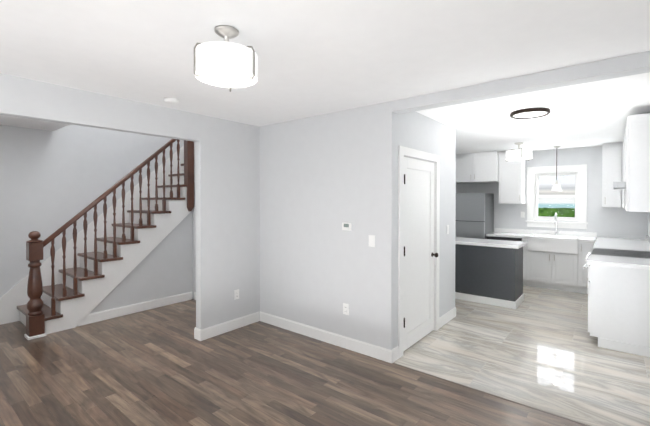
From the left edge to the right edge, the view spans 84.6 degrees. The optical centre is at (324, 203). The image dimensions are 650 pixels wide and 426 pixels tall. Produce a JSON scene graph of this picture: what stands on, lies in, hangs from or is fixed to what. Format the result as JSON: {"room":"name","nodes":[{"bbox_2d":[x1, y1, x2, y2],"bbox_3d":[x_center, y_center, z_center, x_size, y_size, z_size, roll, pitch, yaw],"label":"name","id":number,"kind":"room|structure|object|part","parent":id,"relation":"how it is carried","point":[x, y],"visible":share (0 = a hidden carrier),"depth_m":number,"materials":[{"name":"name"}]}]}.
{"room":"empty dining room","nodes":[
{"label":"empty dining room","id":0,"kind":"room"},
{"bbox_2d":[0,73,259,328],"bbox_3d":[-2.797,-1.039,2.375,0.140,5.200,6.280,0,1,39],"label":"wall","id":1,"kind":"structure","parent":0,"point":[47,177],"depth_m":4.53,"materials":[{"name":"paint"}]},
{"bbox_2d":[194,327,196,338],"bbox_3d":[-1.222,1.477,4.403,0.029,0.125,0.846,0,1,39],"label":"baseboard","id":2,"kind":"structure","parent":1,"relation":"attached to","point":[195,330],"depth_m":4.06,"materials":[{"name":"white wood"}]},
{"bbox_2d":[197,312,259,340],"bbox_3d":[-1.144,1.478,4.340,0.049,0.125,0.846,0,1,39],"label":"baseboard","id":3,"kind":"structure","parent":1,"relation":"attached to","point":[202,334],"depth_m":4.28,"materials":[{"name":"white wood"}]},
{"bbox_2d":[234,289,238,299],"bbox_3d":[-1.086,1.120,4.393,0.009,0.116,0.072,0,1,39],"label":"electrical outlet plate","id":4,"kind":"object","parent":1,"relation":"attached to","point":[236,294],"visible":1,"depth_m":4.39,"materials":[{"name":"white plastic"}]},
{"bbox_2d":[89,211,192,313],"bbox_3d":[-2.660,0.775,5.090,0.087,1.515,1.629,0,1,39],"label":"wall","id":5,"kind":"structure","parent":0,"point":[163,268],"depth_m":5.32,"materials":[{"name":"paint"}]},
{"bbox_2d":[77,292,191,325],"bbox_3d":[-2.599,1.470,5.083,0.026,0.125,1.580,0,1,39],"label":"baseboard","id":6,"kind":"structure","parent":5,"relation":"attached to","point":[138,307],"depth_m":5.00,"materials":[{"name":"white wood"}]},
{"bbox_2d":[0,299,584,425],"bbox_3d":[-1.540,1.609,2.581,6.790,0.100,8.140,0,1,39],"label":"floor","id":7,"kind":"structure","parent":0,"point":[160,366],"depth_m":3.08,"materials":[{"name":"brown wood"}]},
{"bbox_2d":[0,139,193,339],"bbox_3d":[-2.780,-0.140,5.455,0.936,3.338,3.619,0,1,39],"label":"staircase","id":8,"kind":"structure","parent":7,"relation":"on","point":[76,279],"depth_m":4.87,"materials":[{"name":"brown wood"}]},
{"bbox_3d":[-2.746,-0.332,4.885,0.068,1.712,1.845,0,1,39],"label":"handrail","id":9,"kind":"part","parent":8,"relation":"part of","materials":[{"name":"brown wood"}]},
{"bbox_2d":[0,0,649,153],"bbox_3d":[-0.584,-2.373,3.722,6.790,2.760,11.180,0,1,39],"label":"ceiling","id":10,"kind":"structure","parent":0,"point":[317,57],"depth_m":2.35,"materials":[{"name":"paint"}]},
{"bbox_2d":[164,97,178,103],"bbox_3d":[-1.461,-0.970,3.391,0.132,0.037,0.132,0,1,39],"label":"smoke detector","id":11,"kind":"object","parent":10,"relation":"attached to","point":[168,100],"visible":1,"depth_m":3.35,"materials":[{"name":"white plastic"}]},
{"bbox_2d":[194,25,257,91],"bbox_3d":[-0.555,-0.827,2.012,0.349,0.292,0.352,0,1,39],"label":"ceiling light","id":12,"kind":"object","parent":10,"relation":"attached to","point":[227,63],"visible":1,"depth_m":1.92,"materials":[{"name":"white glass"}]},
{"bbox_3d":[-0.555,-0.774,2.017,0.344,0.133,0.344,0,1,39],"label":"lamp shade","id":13,"kind":"part","parent":12,"relation":"part of","materials":[{"name":"white"}]},
{"bbox_2d":[506,142,531,160],"bbox_3d":[3.252,-0.868,5.998,0.400,0.294,0.390,0,1,39],"label":"light","id":14,"kind":"object","parent":10,"relation":"attached to","point":[519,154],"visible":1,"depth_m":5.85,"materials":[{"name":"white glass"}]},
{"bbox_3d":[3.256,-0.817,5.995,0.390,0.140,0.390,0,1,39],"label":"lamp shade","id":15,"kind":"part","parent":14,"relation":"part of","materials":[{"name":"white glass"}]},
{"bbox_2d":[510,107,549,118],"bbox_3d":[2.221,-0.974,3.872,0.380,0.039,0.380,0,1,39],"label":"ceiling light","id":16,"kind":"object","parent":10,"relation":"in","point":[529,113],"visible":1,"depth_m":3.80,"materials":[{"name":"brown metal"}]},
{"bbox_2d":[551,146,561,191],"bbox_3d":[4.128,-0.616,6.360,0.166,0.807,0.166,0,1,39],"label":"light","id":17,"kind":"object","parent":10,"relation":"hanging from","point":[556,187],"visible":1,"depth_m":6.34,"materials":[{"name":"silver metal"}]},
{"bbox_2d":[260,51,649,349],"bbox_3d":[0.765,0.280,3.468,4.020,2.540,0.160,0,1,39],"label":"wall","id":18,"kind":"structure","parent":0,"point":[276,205],"depth_m":3.98,"materials":[{"name":"paint"}]},
{"bbox_2d":[260,311,393,362],"bbox_3d":[-0.104,1.481,4.071,1.946,0.125,0.022,0,1,39],"label":"baseboard","id":19,"kind":"structure","parent":18,"relation":"attached to","point":[375,351],"depth_m":3.92,"materials":[{"name":"white wood"}]},
{"bbox_2d":[343,303,348,314],"bbox_3d":[0.222,1.126,3.807,0.072,0.116,0.009,0,1,39],"label":"electrical outlet plate","id":20,"kind":"object","parent":18,"relation":"attached to","point":[345,308],"visible":1,"depth_m":3.80,"materials":[{"name":"white plastic"}]},
{"bbox_2d":[342,223,351,230],"bbox_3d":[0.230,0.244,3.782,0.110,0.080,0.023,0,1,39],"label":"thermostat","id":21,"kind":"object","parent":18,"relation":"attached to","point":[347,226],"visible":1,"depth_m":3.76,"materials":[{"name":"white plastic"}]},
{"bbox_2d":[369,235,374,246],"bbox_3d":[0.470,0.378,3.598,0.072,0.116,0.010,0,1,39],"label":"switch plate","id":22,"kind":"object","parent":18,"relation":"attached to","point":[371,240],"visible":1,"depth_m":3.59,"materials":[{"name":"white plastic"}]},
{"bbox_2d":[398,146,439,357],"bbox_3d":[1.013,0.481,4.016,0.158,2.125,1.050,0,1,39],"label":"door frame","id":23,"kind":"structure","parent":18,"relation":"attached to","point":[414,153],"depth_m":3.63,"materials":[{"name":"white wood"}]},
{"bbox_2d":[403,157,437,351],"bbox_3d":[1.065,0.523,3.969,0.111,2.018,0.852,0,1,39],"label":"closet door","id":24,"kind":"structure","parent":18,"relation":"in","point":[419,254],"depth_m":3.98,"materials":[{"name":"white wood"}]},
{"bbox_2d":[439,307,455,327],"bbox_3d":[1.589,1.475,4.630,0.016,0.125,0.615,0,1,39],"label":"baseboard","id":25,"kind":"structure","parent":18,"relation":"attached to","point":[448,316],"depth_m":4.61,"materials":[{"name":"white wood"}]},
{"bbox_2d":[456,151,498,182],"bbox_3d":[3.139,-0.732,7.406,0.884,0.592,0.510,0,1,39],"label":"upper cabinet","id":26,"kind":"object","parent":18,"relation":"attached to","point":[481,167],"visible":0.9,"depth_m":7.19,"materials":[{"name":"white wood"}]},
{"bbox_2d":[499,151,525,203],"bbox_3d":[3.688,-0.511,7.048,0.415,1.027,0.380,0,1,39],"label":"upper cabinet","id":27,"kind":"object","parent":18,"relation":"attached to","point":[512,176],"visible":0.83,"depth_m":6.93,"materials":[{"name":"white wood"}]},
{"bbox_2d":[494,229,596,236],"bbox_3d":[4.184,0.554,6.892,1.690,0.080,0.015,0,1,39],"label":"backsplash","id":28,"kind":"structure","parent":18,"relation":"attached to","point":[560,233],"depth_m":6.82,"materials":[{"name":"white stone"}]},
{"bbox_2d":[526,164,587,228],"bbox_3d":[4.392,-0.125,6.787,0.990,1.170,0.189,0,1,39],"label":"kitchen window","id":29,"kind":"structure","parent":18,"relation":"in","point":[579,172],"depth_m":6.73,"materials":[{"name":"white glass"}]},
{"bbox_2d":[602,142,622,206],"bbox_3d":[4.893,-0.476,6.072,0.277,1.077,0.380,0,1,39],"label":"upper cabinet","id":30,"kind":"object","parent":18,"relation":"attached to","point":[612,153],"visible":0.94,"depth_m":5.96,"materials":[{"name":"white wood"}]},
{"bbox_2d":[621,145,624,208],"bbox_3d":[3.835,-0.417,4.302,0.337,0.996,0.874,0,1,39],"label":"upper cabinet","id":31,"kind":"object","parent":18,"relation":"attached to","point":[623,156],"depth_m":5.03,"materials":[{"name":"white wood"}]},
{"bbox_2d":[625,113,649,211],"bbox_3d":[3.446,-0.412,3.821,0.337,0.996,0.594,0,1,39],"label":"upper cabinet","id":32,"kind":"object","parent":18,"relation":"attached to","point":[634,185],"depth_m":3.64,"materials":[{"name":"white wood"}]},
{"bbox_2d":[393,285,649,425],"bbox_3d":[2.358,1.580,5.332,4.190,0.100,5.040,0,1,39],"label":"floor","id":33,"kind":"structure","parent":0,"point":[538,348],"depth_m":3.52,"materials":[{"name":"stone"}]},
{"bbox_2d":[455,193,493,238],"bbox_3d":[2.931,0.651,7.384,0.857,1.715,0.733,0,1,39],"label":"refrigerator","id":34,"kind":"object","parent":33,"relation":"on","point":[474,215],"visible":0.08,"depth_m":7.03,"materials":[{"name":"silver metal"}]},
{"bbox_2d":[455,245,524,308],"bbox_3d":[2.401,1.084,5.839,1.412,0.880,0.594,0,1,39],"label":"kitchen island","id":35,"kind":"object","parent":33,"relation":"on","point":[489,271],"depth_m":5.43,"materials":[{"name":"wood"}]},
{"bbox_2d":[455,237,526,248],"bbox_3d":[2.406,0.623,5.830,1.464,0.044,0.650,0,1,39],"label":"island countertop","id":36,"kind":"structure","parent":35,"relation":"on","point":[458,240],"depth_m":5.52,"materials":[{"name":"white stone"}]},
{"bbox_2d":[393,363,589,425],"bbox_3d":[1.469,1.555,2.809,2.118,0.003,0.018,0,1,39],"label":"trim","id":37,"kind":"structure","parent":33,"relation":"on","point":[497,396],"depth_m":2.86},
{"bbox_2d":[487,237,521,240],"bbox_3d":[3.556,1.074,6.970,0.605,0.878,0.592,0,1,39],"label":"base cabinet","id":38,"kind":"object","parent":33,"relation":"on","point":[494,238],"depth_m":6.70,"materials":[{"name":"black"}]},
{"bbox_2d":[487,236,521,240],"bbox_3d":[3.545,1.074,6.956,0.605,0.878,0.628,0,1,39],"label":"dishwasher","id":39,"kind":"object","parent":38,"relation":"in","point":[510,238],"depth_m":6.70,"materials":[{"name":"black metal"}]},
{"bbox_2d":[522,237,581,292],"bbox_3d":[4.164,1.078,6.513,0.905,0.880,0.637,0,1,39],"label":"base cabinet","id":40,"kind":"object","parent":33,"relation":"on","point":[555,260],"depth_m":6.25,"materials":[{"name":"wood"}]},
{"bbox_2d":[486,233,596,240],"bbox_3d":[3.986,0.614,6.646,1.690,0.043,0.647,0,1,39],"label":"countertop","id":41,"kind":"structure","parent":40,"relation":"on","point":[489,234],"depth_m":6.74,"materials":[{"name":"white stone"}]},
{"bbox_2d":[554,213,560,235],"bbox_3d":[4.279,0.384,6.571,0.108,0.426,0.212,0,1,39],"label":"faucet","id":42,"kind":"object","parent":41,"relation":"on","point":[555,222],"depth_m":6.63,"materials":[{"name":"silver metal"}]},
{"bbox_2d":[582,241,594,293],"bbox_3d":[4.532,1.081,6.216,0.292,0.880,0.637,0,1,39],"label":"base cabinet","id":43,"kind":"object","parent":33,"relation":"on","point":[587,246],"depth_m":5.97,"materials":[{"name":"wood"}]},
{"bbox_2d":[583,248,649,267],"bbox_3d":[3.681,1.027,4.442,0.730,1.025,0.762,0,1,39],"label":"range","id":44,"kind":"object","parent":33,"relation":"on","point":[622,253],"visible":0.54,"depth_m":4.44,"materials":[{"name":"silver metal"}]},
{"bbox_2d":[586,263,649,356],"bbox_3d":[3.303,1.105,3.913,0.657,0.880,0.530,0,1,39],"label":"base cabinet","id":45,"kind":"object","parent":33,"relation":"on","point":[618,287],"depth_m":3.74,"materials":[{"name":"wood"}]},
{"bbox_2d":[586,255,649,270],"bbox_3d":[3.286,0.642,3.899,0.672,0.045,0.565,0,1,39],"label":"countertop","id":46,"kind":"structure","parent":45,"relation":"on","point":[594,260],"depth_m":3.81,"materials":[{"name":"white stone"}]},
{"bbox_2d":[594,239,649,251],"bbox_3d":[4.531,0.629,5.434,0.667,0.039,1.847,0,1,39],"label":"countertop","id":47,"kind":"structure","parent":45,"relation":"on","point":[621,244],"depth_m":5.31,"materials":[{"name":"white stone"}]},
{"label":"outside","id":48,"kind":"structure","parent":0,"visible":0},
{"bbox_2d":[538,175,574,216],"bbox_3d":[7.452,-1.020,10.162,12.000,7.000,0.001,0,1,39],"label":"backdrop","id":49,"kind":"structure","parent":48,"point":[552,205],"depth_m":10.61,"materials":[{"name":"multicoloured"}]}
]}

